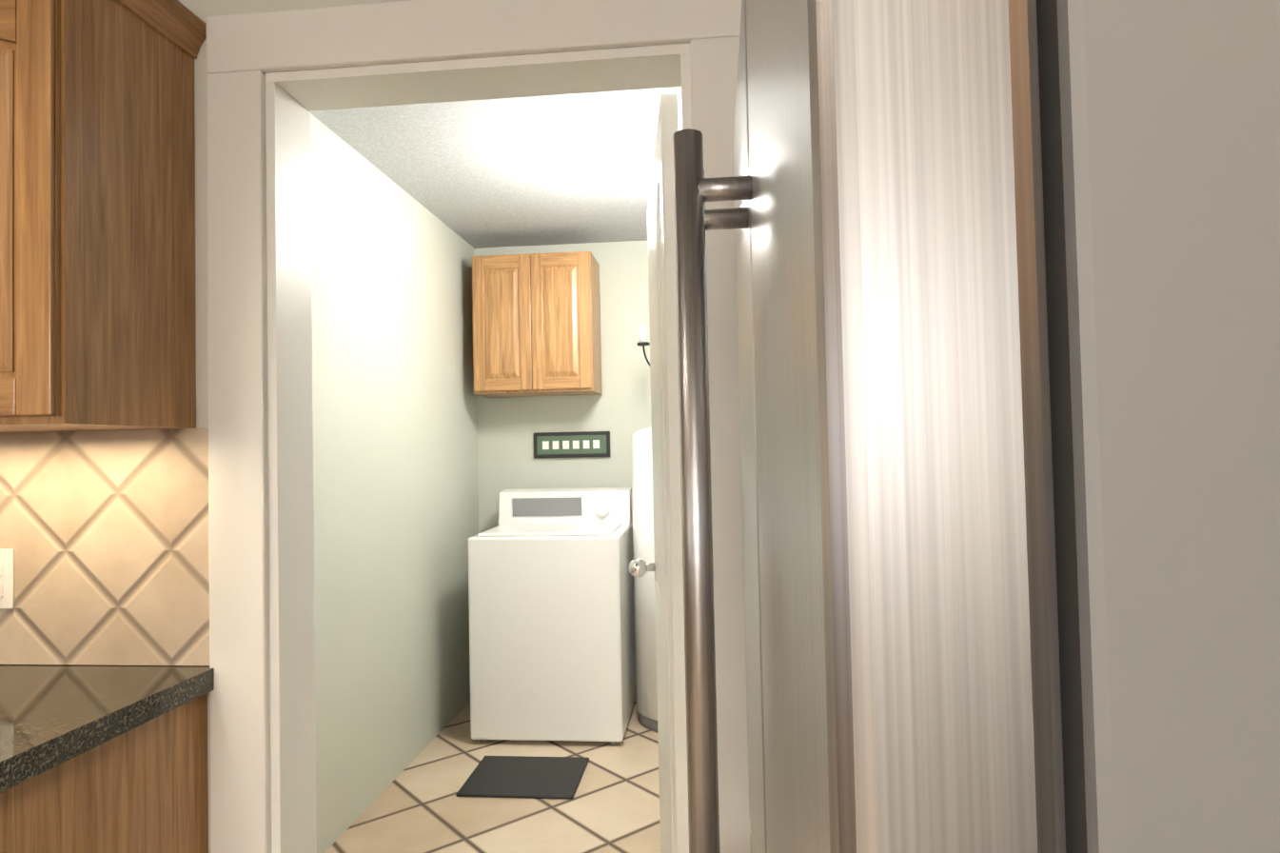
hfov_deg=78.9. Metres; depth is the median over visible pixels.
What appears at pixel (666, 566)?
laundry door
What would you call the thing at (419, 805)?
floor
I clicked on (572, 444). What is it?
sign
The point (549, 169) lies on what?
ceiling
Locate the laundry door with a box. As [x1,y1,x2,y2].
[629,93,689,852]
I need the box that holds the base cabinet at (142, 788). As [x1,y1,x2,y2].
[0,692,208,852]
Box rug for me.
[455,755,589,798]
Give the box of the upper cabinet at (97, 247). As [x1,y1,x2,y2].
[0,0,205,433]
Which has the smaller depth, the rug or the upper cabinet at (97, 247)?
the upper cabinet at (97, 247)
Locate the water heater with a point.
(644, 583)
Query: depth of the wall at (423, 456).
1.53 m
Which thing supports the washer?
on the floor
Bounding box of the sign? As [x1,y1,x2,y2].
[533,431,610,457]
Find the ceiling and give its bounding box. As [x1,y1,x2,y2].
[310,86,682,248]
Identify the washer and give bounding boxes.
[467,487,636,744]
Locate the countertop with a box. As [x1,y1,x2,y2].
[0,664,214,792]
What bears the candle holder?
attached to the wall at (423, 456)
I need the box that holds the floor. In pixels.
[324,696,660,852]
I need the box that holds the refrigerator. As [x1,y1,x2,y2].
[672,0,1279,852]
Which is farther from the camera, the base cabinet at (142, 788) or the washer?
the washer
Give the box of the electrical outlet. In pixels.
[0,548,14,608]
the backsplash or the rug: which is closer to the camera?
the backsplash
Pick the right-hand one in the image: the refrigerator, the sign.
the refrigerator
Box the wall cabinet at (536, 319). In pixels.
[471,251,602,397]
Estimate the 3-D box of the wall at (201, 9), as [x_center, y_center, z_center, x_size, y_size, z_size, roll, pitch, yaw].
[-0.435,0.138,1.492,3.058,2.434,0.120,-1,-2,5]
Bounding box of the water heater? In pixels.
[630,426,657,732]
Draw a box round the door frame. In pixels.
[205,0,750,852]
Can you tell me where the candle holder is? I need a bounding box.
[637,326,649,365]
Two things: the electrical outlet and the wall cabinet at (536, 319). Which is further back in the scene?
the wall cabinet at (536, 319)
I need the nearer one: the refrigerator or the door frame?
the refrigerator
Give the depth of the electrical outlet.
1.49 m
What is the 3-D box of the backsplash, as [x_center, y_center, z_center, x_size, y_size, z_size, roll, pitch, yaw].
[-1.373,0.237,1.514,1.159,0.444,0.010,-1,-2,5]
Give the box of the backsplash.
[0,427,209,665]
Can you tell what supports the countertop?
on the base cabinet at (142, 788)
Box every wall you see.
[177,0,688,852]
[310,113,651,852]

